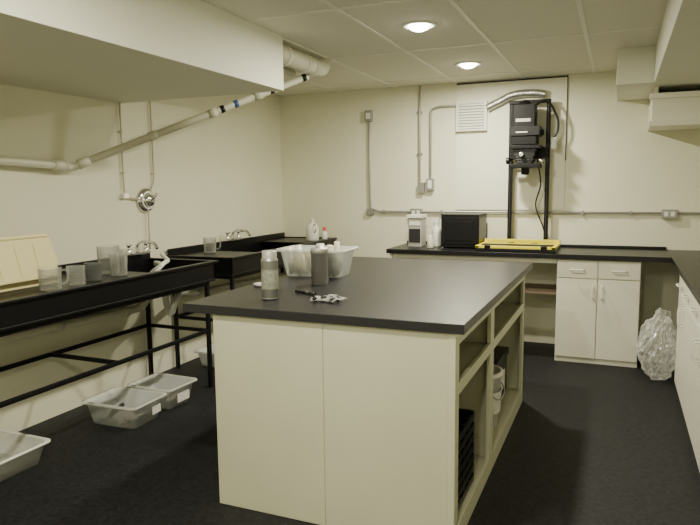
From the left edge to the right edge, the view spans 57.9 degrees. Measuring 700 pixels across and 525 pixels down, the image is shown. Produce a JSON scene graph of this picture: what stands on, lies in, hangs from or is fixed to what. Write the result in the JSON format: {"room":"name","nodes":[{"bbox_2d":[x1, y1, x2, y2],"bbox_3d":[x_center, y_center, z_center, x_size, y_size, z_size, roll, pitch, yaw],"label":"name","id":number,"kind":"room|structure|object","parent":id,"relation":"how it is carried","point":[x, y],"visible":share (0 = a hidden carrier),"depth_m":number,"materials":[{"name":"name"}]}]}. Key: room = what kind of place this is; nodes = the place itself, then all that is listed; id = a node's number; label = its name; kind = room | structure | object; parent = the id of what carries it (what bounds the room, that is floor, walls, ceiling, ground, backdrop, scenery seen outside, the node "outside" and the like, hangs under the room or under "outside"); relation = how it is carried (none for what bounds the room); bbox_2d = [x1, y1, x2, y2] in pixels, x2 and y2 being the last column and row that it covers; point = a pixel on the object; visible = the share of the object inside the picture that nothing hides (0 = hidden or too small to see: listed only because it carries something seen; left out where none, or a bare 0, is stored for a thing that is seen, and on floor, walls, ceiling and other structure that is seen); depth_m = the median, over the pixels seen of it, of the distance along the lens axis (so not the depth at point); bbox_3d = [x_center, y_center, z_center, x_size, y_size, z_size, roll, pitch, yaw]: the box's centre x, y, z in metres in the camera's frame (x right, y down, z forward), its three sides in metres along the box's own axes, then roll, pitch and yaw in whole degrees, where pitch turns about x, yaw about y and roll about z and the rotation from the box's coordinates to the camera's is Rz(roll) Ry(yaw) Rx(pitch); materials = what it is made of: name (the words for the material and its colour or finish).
{"room":"photography darkroom","nodes":[
{"label":"photography darkroom","id":0,"kind":"room"},
{"bbox_2d":[0,84,282,431],"bbox_3d":[-2.284,-0.122,3.415,0.100,2.455,7.886,2,7,23],"label":"wall","id":1,"kind":"structure","parent":0,"point":[220,174],"depth_m":4.66,"materials":[{"name":"paint"}]},
{"bbox_2d":[118,101,157,248],"bbox_3d":[-1.575,-0.804,4.761,0.106,1.432,0.365,2,7,23],"label":"mixing valve","id":2,"kind":"object","parent":1,"relation":"attached to","point":[145,199],"visible":0.91,"depth_m":4.84,"materials":[{"name":"silver metal"}]},
{"bbox_2d":[0,0,283,102],"bbox_3d":[-2.090,-1.008,1.922,1.352,0.344,5.313,2,7,23],"label":"soffit","id":3,"kind":"structure","parent":0,"point":[118,51],"depth_m":3.22,"materials":[{"name":"paint"}]},
{"bbox_2d":[0,341,699,524],"bbox_3d":[-0.192,1.229,2.691,4.614,0.100,7.886,2,7,23],"label":"floor","id":4,"kind":"structure","parent":0,"point":[585,443],"depth_m":3.45,"materials":[{"name":"black carpet"}]},
{"bbox_2d":[0,429,50,481],"bbox_3d":[-1.947,1.050,3.414,0.504,0.120,0.404,2,7,23],"label":"plastic tray","id":5,"kind":"object","parent":4,"relation":"on","point":[19,452],"visible":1,"depth_m":3.46,"materials":[{"name":"white plastic"}]},
{"bbox_2d":[0,253,218,407],"bbox_3d":[-1.731,0.559,3.792,0.636,1.000,2.394,2,7,23],"label":"sink","id":6,"kind":"object","parent":4,"relation":"on","point":[21,310],"visible":1,"depth_m":3.90,"materials":[{"name":"black plastic"}]},
{"bbox_2d":[0,233,59,292],"bbox_3d":[-1.826,0.001,3.495,0.131,0.287,0.513,2,7,23],"label":"tray","id":7,"kind":"object","parent":6,"relation":"on","point":[20,256],"visible":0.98,"depth_m":3.50,"materials":[{"name":"yellow"}]},
{"bbox_2d":[37,267,68,290],"bbox_3d":[-1.625,0.090,3.447,0.146,0.120,0.126,-2,7,-9],"label":"beaker","id":8,"kind":"object","parent":6,"relation":"on","point":[60,274],"visible":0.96,"depth_m":3.44,"materials":[{"name":"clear glass"}]},
{"bbox_2d":[65,265,85,285],"bbox_3d":[-1.564,0.074,3.610,0.105,0.110,0.104,2,7,23],"label":"beaker","id":9,"kind":"object","parent":6,"relation":"on","point":[67,271],"visible":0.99,"depth_m":3.60,"materials":[{"name":"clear glass"}]},
{"bbox_2d":[84,262,101,280],"bbox_3d":[-1.540,0.054,3.795,0.101,0.105,0.100,2,7,23],"label":"beaker","id":10,"kind":"object","parent":6,"relation":"on","point":[93,272],"visible":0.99,"depth_m":3.76,"materials":[{"name":"grey glass"}]},
{"bbox_2d":[95,245,127,274],"bbox_3d":[-1.547,-0.017,4.073,0.172,0.180,0.146,2,7,23],"label":"beaker","id":11,"kind":"object","parent":6,"relation":"on","point":[118,265],"visible":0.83,"depth_m":4.08,"materials":[{"name":"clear glass"}]},
{"bbox_2d":[109,252,127,275],"bbox_3d":[-1.454,0.011,3.997,0.135,0.140,0.115,0,7,4],"label":"beaker","id":12,"kind":"object","parent":6,"relation":"on","point":[125,252],"visible":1,"depth_m":3.99,"materials":[{"name":"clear plastic"}]},
{"bbox_2d":[124,240,158,255],"bbox_3d":[-1.518,-0.114,4.705,0.229,0.112,0.227,2,7,23],"label":"sink faucet","id":13,"kind":"object","parent":6,"relation":"on","point":[145,248],"visible":0.98,"depth_m":4.70,"materials":[{"name":"silver metal"}]},
{"bbox_2d":[0,272,286,343],"bbox_3d":[-1.386,0.260,4.783,0.404,0.304,4.402,2,7,23],"label":"drain pipe","id":14,"kind":"object","parent":6,"relation":"attached to","point":[126,311],"visible":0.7,"depth_m":4.53,"materials":[{"name":"beige plastic"}]},
{"bbox_2d":[150,252,169,271],"bbox_3d":[-1.325,0.036,4.433,0.131,0.173,0.497,-2,7,-10],"label":"hose","id":15,"kind":"object","parent":6,"relation":"on","point":[166,259],"visible":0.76,"depth_m":4.26,"materials":[{"name":"white plastic"}]},
{"bbox_2d":[81,386,166,428],"bbox_3d":[-1.457,0.947,4.101,0.442,0.150,0.354,2,7,23],"label":"tub","id":16,"kind":"object","parent":4,"relation":"on","point":[120,416],"visible":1,"depth_m":3.99,"materials":[{"name":"white plastic"}]},
{"bbox_2d":[127,373,196,409],"bbox_3d":[-1.308,0.906,4.426,0.391,0.150,0.333,2,7,23],"label":"tub","id":17,"kind":"object","parent":4,"relation":"on","point":[176,396],"visible":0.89,"depth_m":4.32,"materials":[{"name":"white plastic"}]},
{"bbox_2d":[194,343,214,366],"bbox_3d":[-1.077,0.799,5.375,0.404,0.130,0.324,2,7,23],"label":"tub","id":18,"kind":"object","parent":4,"relation":"on","point":[202,355],"visible":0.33,"depth_m":5.30,"materials":[{"name":"white plastic"}]},
{"bbox_2d":[166,232,336,367],"bbox_3d":[-0.808,0.288,5.952,0.636,1.000,1.984,2,7,23],"label":"sink","id":19,"kind":"object","parent":4,"relation":"on","point":[237,258],"visible":0.43,"depth_m":5.31,"materials":[{"name":"black plastic"}]},
{"bbox_2d":[203,237,219,252],"bbox_3d":[-1.174,-0.147,5.327,0.125,0.130,0.126,2,7,23],"label":"beaker","id":20,"kind":"object","parent":19,"relation":"on","point":[215,237],"visible":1,"depth_m":5.31,"materials":[{"name":"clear plastic"}]},
{"bbox_2d":[223,228,250,240],"bbox_3d":[-1.019,-0.261,5.875,0.229,0.112,0.227,2,7,23],"label":"sink faucet","id":21,"kind":"object","parent":19,"relation":"on","point":[227,237],"visible":1,"depth_m":5.87,"materials":[{"name":"silver metal"}]},
{"bbox_2d":[306,219,318,240],"bbox_3d":[-0.375,-0.333,6.418,0.149,0.220,0.139,2,7,23],"label":"plastic jug","id":22,"kind":"object","parent":19,"relation":"on","point":[312,230],"visible":1,"depth_m":6.38,"materials":[{"name":"white plastic"}]},
{"bbox_2d":[322,227,326,239],"bbox_3d":[-0.264,-0.303,6.554,0.060,0.127,0.060,2,7,23],"label":"squeeze bottle","id":23,"kind":"object","parent":19,"relation":"on","point":[324,232],"visible":0.79,"depth_m":6.53,"materials":[{"name":"white plastic"}]},
{"bbox_2d":[182,257,531,524],"bbox_3d":[0.237,0.572,3.681,1.323,0.958,2.066,2,7,23],"label":"kitchen island","id":24,"kind":"object","parent":4,"relation":"on","point":[345,411],"visible":1,"depth_m":2.78,"materials":[{"name":"paint"}]},
{"bbox_2d":[253,282,260,286],"bbox_3d":[-0.468,0.119,3.433,0.116,0.014,0.116,2,7,23],"label":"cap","id":25,"kind":"object","parent":24,"relation":"on","point":[257,284],"visible":0.34,"depth_m":3.41,"materials":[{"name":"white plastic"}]},
{"bbox_2d":[261,250,278,299],"bbox_3d":[-0.383,0.059,3.016,0.084,0.232,0.084,2,7,23],"label":"aerosol can","id":26,"kind":"object","parent":24,"relation":"on","point":[269,261],"visible":1,"depth_m":2.98,"materials":[{"name":"grey metal"}]},
{"bbox_2d":[295,290,315,294],"bbox_3d":[-0.223,0.150,3.155,0.137,0.017,0.017,5,9,41],"label":"marker pen","id":27,"kind":"object","parent":24,"relation":"on","point":[296,291],"visible":0.98,"depth_m":3.15,"materials":[{"name":"black plastic"}]},
{"bbox_2d":[276,241,358,277],"bbox_3d":[-0.194,-0.025,3.823,0.444,0.200,0.294,2,7,20],"label":"storage bin","id":28,"kind":"object","parent":24,"relation":"on","point":[302,262],"visible":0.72,"depth_m":3.77,"materials":[{"name":"white plastic"}]},
{"bbox_2d":[310,245,327,284],"bbox_3d":[-0.167,0.012,3.455,0.098,0.214,0.098,2,7,23],"label":"tank","id":29,"kind":"object","parent":24,"relation":"on","point":[319,254],"visible":1,"depth_m":3.42,"materials":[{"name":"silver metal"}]},
{"bbox_2d":[311,295,346,302],"bbox_3d":[-0.098,0.167,2.940,0.159,0.029,0.105,2,7,23],"label":"plastic package","id":30,"kind":"object","parent":24,"relation":"on","point":[331,299],"visible":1,"depth_m":2.93,"materials":[{"name":"white plastic"}]},
{"bbox_2d":[458,408,474,509],"bbox_3d":[0.345,0.882,2.880,0.362,0.348,0.390,2,7,23],"label":"crate","id":31,"kind":"object","parent":24,"relation":"on","point":[466,416],"visible":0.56,"depth_m":2.85,"materials":[{"name":"black plastic"}]},
{"bbox_2d":[493,365,504,427],"bbox_3d":[0.756,0.787,3.716,0.284,0.330,0.287,2,7,23],"label":"plastic bucket","id":32,"kind":"object","parent":24,"relation":"on","point":[498,371],"visible":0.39,"depth_m":3.63,"materials":[{"name":"white plastic"}]},
{"bbox_2d":[494,346,508,396],"bbox_3d":[0.796,0.743,4.159,0.410,0.309,0.470,2,7,23],"label":"storage box","id":33,"kind":"object","parent":24,"relation":"on","point":[500,352],"visible":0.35,"depth_m":4.15,"materials":[{"name":"grey plastic"}]},
{"bbox_2d":[390,253,556,294],"bbox_3d":[1.164,0.340,5.868,1.470,0.875,0.614,2,7,23],"label":"shelf","id":34,"kind":"object","parent":4,"relation":"on","point":[534,288],"visible":0.28,"depth_m":5.58,"materials":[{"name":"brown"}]},
{"bbox_2d":[554,259,641,367],"bbox_3d":[2.132,0.381,5.443,0.639,0.874,0.646,2,7,23],"label":"base cabinet","id":35,"kind":"object","parent":4,"relation":"on","point":[598,301],"visible":0.98,"depth_m":5.18,"materials":[{"name":"white laminate"}]},
{"bbox_2d":[637,308,676,379],"bbox_3d":[2.349,0.614,4.800,0.328,0.555,0.335,2,7,23],"label":"plastic bag","id":36,"kind":"object","parent":4,"relation":"on","point":[649,353],"visible":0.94,"depth_m":4.80,"materials":[{"name":"white"}]},
{"bbox_2d":[674,276,699,471],"bbox_3d":[1.969,0.687,2.918,0.646,0.874,3.410,2,7,23],"label":"base cabinet","id":37,"kind":"object","parent":4,"relation":"on","point":[687,360],"visible":0.95,"depth_m":3.76,"materials":[{"name":"white laminate"}]},
{"bbox_2d":[386,241,699,304],"bbox_3d":[1.079,0.121,3.760,2.982,0.065,4.484,2,7,23],"label":"countertop","id":38,"kind":"structure","parent":37,"relation":"on","point":[686,263],"depth_m":5.27,"materials":[{"name":"black laminate"}]},
{"bbox_2d":[407,214,426,246],"bbox_3d":[0.640,-0.307,6.031,0.150,0.300,0.190,2,7,23],"label":"timer","id":39,"kind":"object","parent":38,"relation":"on","point":[416,222],"visible":1,"depth_m":5.96,"materials":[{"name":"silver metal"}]},
{"bbox_2d":[427,235,433,247],"bbox_3d":[0.738,-0.191,5.812,0.060,0.120,0.060,2,7,23],"label":"bottle","id":40,"kind":"object","parent":38,"relation":"on","point":[430,241],"visible":1,"depth_m":5.79,"materials":[{"name":"beige plastic"}]},
{"bbox_2d":[431,219,440,246],"bbox_3d":[0.815,-0.281,5.965,0.090,0.260,0.090,-3,7,-22],"label":"spray bottle","id":41,"kind":"object","parent":38,"relation":"on","point":[436,231],"visible":0.87,"depth_m":5.94,"materials":[{"name":"white plastic"}]},
{"bbox_2d":[441,213,486,247],"bbox_3d":[1.064,-0.302,5.904,0.350,0.310,0.352,2,7,23],"label":"equipment case","id":42,"kind":"object","parent":38,"relation":"on","point":[468,230],"visible":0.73,"depth_m":5.75,"materials":[{"name":"black plastic"}]},
{"bbox_2d":[475,238,560,253],"bbox_3d":[1.489,-0.150,5.587,0.670,0.075,0.476,2,7,23],"label":"easel","id":43,"kind":"object","parent":38,"relation":"on","point":[490,245],"visible":1,"depth_m":5.48,"materials":[{"name":"yellow metal"}]},
{"bbox_2d":[506,99,559,239],"bbox_3d":[1.600,-0.789,5.659,0.492,1.324,0.350,2,7,23],"label":"photo enlarger","id":44,"kind":"object","parent":38,"relation":"on","point":[524,132],"visible":0.95,"depth_m":5.57,"materials":[{"name":"black metal"}]},
{"bbox_2d":[201,0,667,95],"bbox_3d":[-0.220,-1.308,2.385,4.614,0.100,7.886,2,7,23],"label":"ceiling","id":45,"kind":"structure","parent":0,"point":[331,34],"depth_m":4.09,"materials":[{"name":"tile"}]},
{"bbox_2d":[283,44,330,77],"bbox_3d":[-0.390,-1.440,4.514,0.235,0.194,0.843,2,7,23],"label":"pipe","id":46,"kind":"object","parent":45,"relation":"attached to","point":[302,62],"visible":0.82,"depth_m":4.49,"materials":[{"name":"beige plastic"}]},
{"bbox_2d":[0,74,308,170],"bbox_3d":[-1.696,-0.913,3.754,0.734,0.716,3.334,6,9,43],"label":"vent pipe","id":47,"kind":"object","parent":46,"relation":"attached to","point":[57,165],"visible":0.87,"depth_m":4.27,"materials":[{"name":"beige plastic"}]},
{"bbox_2d":[401,21,436,31],"bbox_3d":[0.420,-1.421,3.835,0.216,0.034,0.216,2,7,23],"label":"recessed light","id":48,"kind":"object","parent":45,"relation":"in","point":[417,26],"visible":1,"depth_m":3.79,"materials":[{"name":"white"}]},
{"bbox_2d":[246,0,660,95],"bbox_3d":[-0.220,-1.255,2.390,4.414,0.006,7.688,2,7,23],"label":"grid","id":49,"kind":"object","parent":45,"relation":"attached to","point":[578,3],"depth_m":4.29,"materials":[{"name":"white metal"}]},
{"bbox_2d":[455,61,481,68],"bbox_3d":[0.950,-1.577,5.077,0.216,0.034,0.216,2,7,23],"label":"recessed light","id":50,"kind":"object","parent":45,"relation":"in","point":[469,64],"visible":1,"depth_m":5.03,"materials":[{"name":"white"}]},
{"bbox_2d":[280,71,699,353],"bbox_3d":[1.312,-0.485,6.095,4.414,2.455,0.100,2,7,23],"label":"wall","id":51,"kind":"structure","parent":0,"point":[613,163],"depth_m":5.98,"materials":[{"name":"paint"}]},
{"bbox_2d":[417,85,455,192],"bbox_3d":[0.836,-1.197,6.122,0.385,1.033,0.056,2,7,23],"label":"conduit","id":52,"kind":"object","parent":51,"relation":"attached to","point":[430,182],"visible":1,"depth_m":6.17,"materials":[{"name":"grey metal"}]},
{"bbox_2d":[456,75,567,209],"bbox_3d":[1.484,-1.089,5.881,1.004,1.192,0.014,2,7,23],"label":"board","id":53,"kind":"object","parent":51,"relation":"attached to","point":[481,166],"visible":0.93,"depth_m":5.90,"materials":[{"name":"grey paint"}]},
{"bbox_2d":[456,100,487,131],"bbox_3d":[1.145,-1.378,5.956,0.290,0.275,0.053,2,7,23],"label":"vent grille","id":54,"kind":"object","parent":53,"relation":"attached to","point":[470,115],"visible":1,"depth_m":5.93,"materials":[{"name":"white plastic"}]},
{"bbox_2d":[486,89,546,110],"bbox_3d":[1.512,-1.487,5.772,0.542,0.180,0.076,2,7,23],"label":"flexible duct","id":55,"kind":"object","parent":54,"relation":"attached to","point":[539,93],"visible":1,"depth_m":5.74,"materials":[{"name":"silver metal"}]},
{"bbox_2d":[365,110,699,218],"bbox_3d":[1.697,-0.944,5.783,3.337,1.058,0.060,2,7,23],"label":"conduit","id":56,"kind":"object","parent":51,"relation":"attached to","point":[666,213],"visible":0.94,"depth_m":5.99,"materials":[{"name":"grey metal"}]},
{"bbox_2d":[647,87,699,130],"bbox_3d":[2.770,-1.190,4.898,0.848,0.290,0.784,2,7,23],"label":"upper cabinet","id":57,"kind":"object","parent":51,"relation":"attached to","point":[667,111],"visible":1,"depth_m":4.67,"materials":[{"name":"white wood"}]},
{"bbox_2d":[616,0,699,100],"bbox_3d":[1.317,-1.070,1.759,1.080,0.255,7.686,2,7,23],"label":"soffit","id":58,"kind":"structure","parent":0,"point":[673,64],"depth_m":4.11,"materials":[{"name":"paint"}]}
]}

